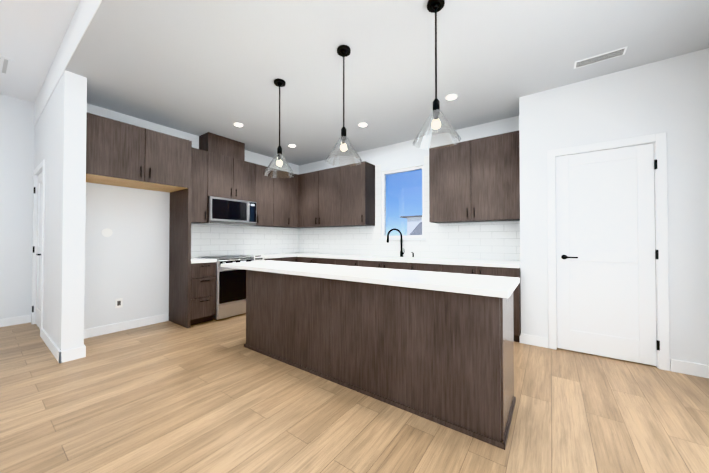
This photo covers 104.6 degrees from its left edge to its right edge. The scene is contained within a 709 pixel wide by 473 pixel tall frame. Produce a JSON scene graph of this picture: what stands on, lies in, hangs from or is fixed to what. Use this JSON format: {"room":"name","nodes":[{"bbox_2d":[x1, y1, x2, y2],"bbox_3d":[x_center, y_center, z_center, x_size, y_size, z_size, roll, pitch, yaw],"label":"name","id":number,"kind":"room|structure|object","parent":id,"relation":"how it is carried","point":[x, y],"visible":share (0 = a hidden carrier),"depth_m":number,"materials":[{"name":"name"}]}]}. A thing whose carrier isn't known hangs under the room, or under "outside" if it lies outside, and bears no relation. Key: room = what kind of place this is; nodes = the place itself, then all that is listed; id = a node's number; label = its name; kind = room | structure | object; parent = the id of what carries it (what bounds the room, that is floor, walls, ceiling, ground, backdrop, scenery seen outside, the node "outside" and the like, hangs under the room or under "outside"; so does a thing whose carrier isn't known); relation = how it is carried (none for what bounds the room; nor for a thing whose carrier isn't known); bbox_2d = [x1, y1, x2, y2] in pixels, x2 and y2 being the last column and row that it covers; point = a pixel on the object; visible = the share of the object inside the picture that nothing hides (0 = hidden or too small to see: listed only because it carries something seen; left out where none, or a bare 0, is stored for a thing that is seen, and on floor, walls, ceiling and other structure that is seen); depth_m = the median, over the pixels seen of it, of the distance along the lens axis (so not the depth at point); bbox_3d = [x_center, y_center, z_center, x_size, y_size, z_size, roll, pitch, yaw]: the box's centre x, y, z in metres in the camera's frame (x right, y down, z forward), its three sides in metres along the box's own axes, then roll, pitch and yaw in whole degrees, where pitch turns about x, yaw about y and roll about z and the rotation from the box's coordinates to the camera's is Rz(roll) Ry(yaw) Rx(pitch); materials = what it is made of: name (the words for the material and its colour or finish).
{"room":"kitchen","nodes":[
{"label":"kitchen","id":0,"kind":"room"},
{"bbox_2d":[0,94,34,318],"bbox_3d":[-6.208,-0.387,2.118,0.140,3.240,4.840,-1,-1,36],"label":"wall","id":1,"kind":"structure","parent":0,"point":[17,136],"depth_m":3.91,"materials":[{"name":"white paint"}]},
{"bbox_2d":[0,315,30,326],"bbox_3d":[-6.090,1.179,2.119,0.030,0.110,4.670,-1,-1,36],"label":"baseboard","id":2,"kind":"structure","parent":1,"relation":"attached to","point":[4,322],"depth_m":3.89,"materials":[{"name":"white paint"}]},
{"bbox_2d":[0,0,79,102],"bbox_3d":[-3.213,-2.089,-0.110,7.950,0.110,5.000,-1,-1,36],"label":"ceiling","id":3,"kind":"structure","parent":0,"point":[32,33],"depth_m":2.76,"materials":[{"name":"white paint"}]},
{"bbox_2d":[0,56,13,75],"bbox_3d":[-4.192,-1.990,3.042,0.480,0.009,0.480,-1,-1,36],"label":"ceiling vent","id":4,"kind":"object","parent":3,"relation":"in","point":[6,64],"visible":0.91,"depth_m":3.18,"materials":[{"name":"white metal"}]},
{"bbox_2d":[34,70,86,350],"bbox_3d":[-3.824,-0.200,3.482,2.420,2.900,0.160,-1,-1,36],"label":"wall","id":5,"kind":"structure","parent":0,"point":[60,138],"depth_m":2.81,"materials":[{"name":"white paint"}]},
{"bbox_2d":[31,160,44,336],"bbox_3d":[-4.231,0.148,3.734,0.960,2.210,0.138,-1,-1,36],"label":"door frame","id":6,"kind":"structure","parent":5,"relation":"attached to","point":[39,169],"depth_m":3.91,"materials":[{"name":"white paint"}]},
{"bbox_2d":[35,172,41,327],"bbox_3d":[-4.257,0.181,3.697,0.808,2.120,0.089,-1,-1,36],"label":"hall door","id":7,"kind":"structure","parent":5,"relation":"in","point":[38,250],"depth_m":3.86,"materials":[{"name":"white paint"}]},
{"bbox_2d":[41,328,62,362],"bbox_3d":[-3.376,1.190,3.036,1.219,0.110,0.014,-1,-1,36],"label":"baseboard","id":8,"kind":"structure","parent":5,"relation":"attached to","point":[58,354],"depth_m":2.90,"materials":[{"name":"white paint"}]},
{"bbox_2d":[74,345,85,357],"bbox_3d":[-3.065,1.190,3.027,0.704,0.110,0.014,-1,-1,36],"label":"baseboard","id":9,"kind":"structure","parent":5,"relation":"attached to","point":[81,351],"depth_m":2.80,"materials":[{"name":"white paint"}]},
{"bbox_2d":[34,0,101,125],"bbox_3d":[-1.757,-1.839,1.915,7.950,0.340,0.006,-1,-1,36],"label":"beam","id":10,"kind":"structure","parent":0,"point":[84,14],"depth_m":2.65,"materials":[{"name":"white paint"}]},
{"bbox_2d":[84,103,298,328],"bbox_3d":[-2.342,-0.183,4.843,0.140,2.900,3.780,-1,-1,36],"label":"wall","id":11,"kind":"structure","parent":0,"point":[127,260],"depth_m":3.71,"materials":[{"name":"white paint"}]},
{"bbox_2d":[101,228,112,236],"bbox_3d":[-3.193,-0.050,3.532,0.005,0.110,0.110,-1,-1,36],"label":"electrical outlet plate","id":12,"kind":"object","parent":11,"relation":"attached to","point":[106,232],"depth_m":3.53,"materials":[{"name":"white plastic"}]},
{"bbox_2d":[115,298,122,307],"bbox_3d":[-3.118,0.882,3.623,0.006,0.120,0.075,-1,-1,36],"label":"electrical outlet plate","id":13,"kind":"object","parent":11,"relation":"attached to","point":[118,302],"depth_m":3.63,"materials":[{"name":"white plastic"}]},
{"bbox_2d":[84,313,168,338],"bbox_3d":[-3.080,1.198,3.667,0.014,0.110,1.035,-1,-1,36],"label":"baseboard","id":14,"kind":"structure","parent":11,"relation":"attached to","point":[101,330],"depth_m":3.66,"materials":[{"name":"white paint"}]},
{"bbox_2d":[86,112,193,191],"bbox_3d":[-2.818,-0.999,3.536,0.616,0.660,1.076,-1,-1,36],"label":"upper cabinet","id":15,"kind":"object","parent":11,"relation":"attached to","point":[118,153],"depth_m":3.31,"materials":[{"name":"brown wood"}]},
{"bbox_2d":[170,148,209,223],"bbox_3d":[-2.512,-0.766,4.192,0.346,1.110,0.350,-1,-1,36],"label":"upper cabinet","id":16,"kind":"object","parent":11,"relation":"attached to","point":[201,190],"depth_m":4.15,"materials":[{"name":"brown wood"}]},
{"bbox_2d":[199,132,244,159],"bbox_3d":[-2.229,-1.474,4.628,0.307,0.316,0.625,-1,-1,36],"label":"upper cabinet","id":17,"kind":"object","parent":11,"relation":"attached to","point":[216,143],"depth_m":4.47,"materials":[{"name":"brown wood"}]},
{"bbox_2d":[210,152,257,203],"bbox_3d":[-2.167,-0.968,4.675,0.346,0.695,0.832,-1,-1,36],"label":"upper cabinet","id":18,"kind":"object","parent":11,"relation":"attached to","point":[231,177],"depth_m":4.58,"materials":[{"name":"brown wood"}]},
{"bbox_2d":[199,196,255,225],"bbox_3d":[-2.120,-0.407,4.634,0.440,0.419,0.817,-1,-1,36],"label":"microwave","id":19,"kind":"object","parent":18,"relation":"attached to","point":[227,211],"visible":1,"depth_m":4.48,"materials":[{"name":"silver metal"}]},
{"bbox_2d":[191,224,298,257],"bbox_3d":[-2.019,0.082,5.164,0.008,0.533,2.520,-1,-1,36],"label":"tile backsplash","id":20,"kind":"structure","parent":11,"relation":"attached to","point":[206,240],"depth_m":5.04,"materials":[{"name":"white tile"}]},
{"bbox_2d":[256,164,273,226],"bbox_3d":[-1.806,-0.754,5.175,0.346,1.110,0.407,-1,-1,36],"label":"upper cabinet","id":21,"kind":"object","parent":11,"relation":"attached to","point":[265,206],"depth_m":5.09,"materials":[{"name":"brown wood"}]},
{"bbox_2d":[274,169,289,227],"bbox_3d":[-1.571,-0.750,5.502,0.346,1.110,0.398,-1,-1,36],"label":"upper cabinet","id":22,"kind":"object","parent":11,"relation":"attached to","point":[281,184],"depth_m":5.40,"materials":[{"name":"brown wood"}]},
{"bbox_2d":[290,173,297,227],"bbox_3d":[-1.384,-0.747,5.762,0.346,1.110,0.242,-1,-1,36],"label":"upper cabinet","id":23,"kind":"object","parent":11,"relation":"attached to","point":[293,180],"depth_m":5.66,"materials":[{"name":"brown wood"}]},
{"bbox_2d":[0,313,708,472],"bbox_3d":[-2.017,1.256,1.514,7.950,0.060,9.100,-1,-1,36],"label":"floor","id":24,"kind":"structure","parent":0,"point":[215,396],"depth_m":1.87,"materials":[{"name":"brown wood"}]},
{"bbox_2d":[169,260,216,327],"bbox_3d":[-2.402,0.818,4.093,0.616,0.879,0.351,-1,-1,36],"label":"base cabinet","id":25,"kind":"object","parent":24,"relation":"on","point":[192,291],"depth_m":3.90,"materials":[{"name":"brown wood"}]},
{"bbox_2d":[185,256,204,263],"bbox_3d":[-2.398,0.358,4.096,0.627,0.041,0.351,-1,-1,36],"label":"countertop","id":26,"kind":"structure","parent":25,"relation":"on","point":[188,260],"depth_m":3.81,"materials":[{"name":"white stone"}]},
{"bbox_2d":[198,254,264,319],"bbox_3d":[-2.006,0.779,4.538,0.687,0.968,0.821,-1,-1,36],"label":"range oven","id":27,"kind":"object","parent":24,"relation":"on","point":[230,292],"visible":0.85,"depth_m":4.22,"materials":[{"name":"silver metal"}]},
{"bbox_2d":[264,256,280,260],"bbox_3d":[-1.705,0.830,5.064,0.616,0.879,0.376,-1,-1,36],"label":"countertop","id":28,"kind":"structure","parent":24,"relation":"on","point":[274,258],"depth_m":4.90,"materials":[{"name":"white stone"}]},
{"bbox_2d":[281,256,296,261],"bbox_3d":[-1.485,0.834,5.371,0.616,0.879,0.378,-1,-1,36],"label":"base cabinet","id":29,"kind":"object","parent":24,"relation":"on","point":[283,258],"depth_m":5.20,"materials":[{"name":"brown wood"}]},
{"bbox_2d":[297,256,312,262],"bbox_3d":[-0.761,0.835,5.455,0.500,0.879,0.635,-1,-1,36],"label":"base cabinet","id":30,"kind":"object","parent":24,"relation":"on","point":[303,259],"depth_m":5.19,"materials":[{"name":"brown wood"}]},
{"bbox_2d":[265,253,304,255],"bbox_3d":[-1.410,0.375,5.472,0.627,0.041,1.373,-1,-1,36],"label":"countertop","id":31,"kind":"structure","parent":30,"relation":"on","point":[281,254],"depth_m":5.38,"materials":[{"name":"white stone"}]},
{"bbox_2d":[313,256,336,264],"bbox_3d":[-0.355,0.831,5.163,0.500,0.879,0.635,-1,-1,36],"label":"base cabinet","id":32,"kind":"object","parent":24,"relation":"on","point":[332,260],"depth_m":4.89,"materials":[{"name":"brown wood"}]},
{"bbox_2d":[337,260,364,266],"bbox_3d":[0.063,0.827,4.863,0.530,0.879,0.635,-1,-1,36],"label":"base cabinet","id":33,"kind":"object","parent":24,"relation":"on","point":[361,263],"depth_m":4.55,"materials":[{"name":"brown wood"}]},
{"bbox_2d":[241,268,515,449],"bbox_3d":[-0.020,0.799,2.578,2.604,0.880,0.592,-1,-1,36],"label":"kitchen island","id":34,"kind":"object","parent":24,"relation":"on","point":[437,347],"depth_m":1.98,"materials":[{"name":"brown wood"}]},
{"bbox_2d":[221,260,519,299],"bbox_3d":[-0.178,0.341,2.698,3.050,0.040,0.690,-1,-1,36],"label":"island countertop","id":35,"kind":"structure","parent":34,"relation":"on","point":[502,287],"depth_m":2.15,"materials":[{"name":"white stone"}]},
{"bbox_2d":[405,260,440,271],"bbox_3d":[1.156,0.818,4.078,0.480,0.879,0.635,-1,-1,36],"label":"base cabinet","id":36,"kind":"object","parent":24,"relation":"on","point":[409,264],"depth_m":3.85,"materials":[{"name":"brown wood"}]},
{"bbox_2d":[441,264,520,341],"bbox_3d":[1.719,0.813,3.674,0.907,0.879,0.635,-1,-1,36],"label":"base cabinet","id":37,"kind":"object","parent":24,"relation":"on","point":[477,269],"depth_m":3.27,"materials":[{"name":"brown wood"}]},
{"bbox_2d":[305,253,519,267],"bbox_3d":[0.571,0.363,4.497,3.727,0.041,0.646,-1,-1,36],"label":"countertop","id":38,"kind":"structure","parent":37,"relation":"on","point":[420,260],"depth_m":3.81,"materials":[{"name":"white stone"}]},
{"bbox_2d":[387,228,413,256],"bbox_3d":[0.766,0.102,4.560,0.408,0.481,0.245,-1,-1,36],"label":"sink faucet","id":39,"kind":"object","parent":38,"relation":"on","point":[401,251],"visible":1,"depth_m":4.62,"materials":[{"name":"black metal"}]},
{"bbox_2d":[56,0,708,165],"bbox_3d":[-0.559,-1.874,3.583,7.950,0.450,4.100,-1,-1,36],"label":"ceiling","id":40,"kind":"structure","parent":0,"point":[202,67],"depth_m":2.56,"materials":[{"name":"grey paint"}]},
{"bbox_2d":[233,122,243,126],"bbox_3d":[-1.702,-1.640,4.020,0.149,0.006,0.149,0,-1,-9],"label":"recessed light","id":41,"kind":"object","parent":40,"relation":"in","point":[235,124],"depth_m":4.01,"materials":[{"name":"white paint"}]},
{"bbox_2d":[263,78,294,177],"bbox_3d":[-0.799,-1.156,2.922,0.330,0.999,0.330,-1,-1,36],"label":"pendant light","id":42,"kind":"object","parent":40,"relation":"hanging from","point":[278,82],"visible":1,"depth_m":2.90,"materials":[{"name":"clear glass"}]},
{"bbox_2d":[326,45,361,165],"bbox_3d":[-0.095,-1.162,2.429,0.330,0.999,0.330,-1,-1,36],"label":"pendant light","id":43,"kind":"object","parent":40,"relation":"hanging from","point":[343,51],"visible":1,"depth_m":2.41,"materials":[{"name":"clear glass"}]},
{"bbox_2d":[358,123,367,126],"bbox_3d":[0.124,-1.640,4.026,0.149,0.006,0.149,0,-1,-9],"label":"recessed light","id":44,"kind":"object","parent":40,"relation":"in","point":[360,124],"depth_m":4.01,"materials":[{"name":"white paint"}]},
{"bbox_2d":[413,0,460,148],"bbox_3d":[0.579,-1.168,1.945,0.330,0.999,0.330,-1,-1,36],"label":"pendant light","id":45,"kind":"object","parent":40,"relation":"hanging from","point":[435,6],"visible":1,"depth_m":1.94,"materials":[{"name":"clear glass"}]},
{"bbox_2d":[445,94,457,99],"bbox_3d":[1.148,-1.649,3.241,0.149,0.006,0.149,0,-1,-9],"label":"recessed light","id":46,"kind":"object","parent":40,"relation":"in","point":[451,96],"depth_m":3.23,"materials":[{"name":"white paint"}]},
{"bbox_2d":[574,46,627,68],"bbox_3d":[2.273,-1.656,2.544,0.360,0.009,0.120,-1,-1,36],"label":"ceiling vent","id":47,"kind":"object","parent":40,"relation":"in","point":[601,57],"visible":1,"depth_m":2.53,"materials":[{"name":"white metal"}]},
{"bbox_2d":[365,260,404,269],"bbox_3d":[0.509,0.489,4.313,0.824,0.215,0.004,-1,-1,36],"label":"base cabinet","id":48,"kind":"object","parent":0,"relation":"attached to","point":[388,264],"depth_m":4.20,"materials":[{"name":"brown wood"}]},
{"bbox_2d":[299,116,556,303],"bbox_3d":[1.132,-0.186,4.589,6.080,2.900,0.140,-1,-1,36],"label":"wall","id":49,"kind":"structure","parent":0,"point":[399,155],"depth_m":4.65,"materials":[{"name":"white paint"}]},
{"bbox_2d":[298,166,341,227],"bbox_3d":[-0.632,-0.749,5.559,1.150,1.110,0.346,-1,-1,36],"label":"upper cabinet","id":50,"kind":"object","parent":49,"relation":"attached to","point":[319,192],"depth_m":5.38,"materials":[{"name":"brown wood"}]},
{"bbox_2d":[342,161,374,226],"bbox_3d":[0.058,-0.755,5.064,0.550,1.110,0.346,-1,-1,36],"label":"upper cabinet","id":51,"kind":"object","parent":49,"relation":"attached to","point":[358,181],"depth_m":4.90,"materials":[{"name":"brown wood"}]},
{"bbox_2d":[379,164,425,239],"bbox_3d":[0.833,-0.561,4.759,0.880,1.245,0.120,-1,-1,36],"label":"kitchen window","id":52,"kind":"structure","parent":49,"relation":"in","point":[384,186],"depth_m":4.80,"materials":[{"name":"white plastic"}]},
{"bbox_2d":[299,156,519,260],"bbox_3d":[0.504,-0.483,4.953,4.359,1.658,0.008,-1,-1,36],"label":"tile backsplash","id":53,"kind":"structure","parent":49,"relation":"attached to","point":[493,241],"depth_m":4.46,"materials":[{"name":"white tile"}]},
{"bbox_2d":[429,130,519,222],"bbox_3d":[1.694,-0.770,3.889,1.177,1.110,0.346,-1,-1,36],"label":"upper cabinet","id":54,"kind":"object","parent":49,"relation":"attached to","point":[476,180],"depth_m":3.71,"materials":[{"name":"brown wood"}]},
{"bbox_2d":[519,48,708,364],"bbox_3d":[2.576,-0.207,2.863,1.440,2.900,0.120,-1,-1,36],"label":"wall","id":55,"kind":"structure","parent":0,"point":[670,96],"depth_m":2.61,"materials":[{"name":"white paint"}]},
{"bbox_2d":[519,333,547,347],"bbox_3d":[2.052,1.191,3.139,0.274,0.110,0.014,-1,-1,36],"label":"baseboard","id":56,"kind":"structure","parent":55,"relation":"attached to","point":[539,341],"depth_m":3.13,"materials":[{"name":"white paint"}]},
{"bbox_2d":[555,143,656,365],"bbox_3d":[2.544,0.170,2.814,0.758,2.120,0.089,-1,-1,36],"label":"pantry door","id":57,"kind":"structure","parent":55,"relation":"in","point":[605,257],"depth_m":2.80,"materials":[{"name":"white paint"}]},
{"bbox_2d":[547,132,669,370],"bbox_3d":[2.571,0.138,2.851,0.910,2.210,0.138,-1,-1,36],"label":"door frame","id":58,"kind":"structure","parent":55,"relation":"attached to","point":[659,140],"depth_m":2.58,"materials":[{"name":"white paint"}]},
{"label":"outside","id":59,"kind":"structure","parent":0,"visible":0},
{"bbox_2d":[400,215,421,234],"bbox_3d":[9.236,0.804,24.865,9.000,5.420,11.450,-1,-1,36],"label":"house","id":60,"kind":"structure","parent":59,"point":[413,225],"depth_m":25.23,"materials":[{"name":"grey"}]}
]}

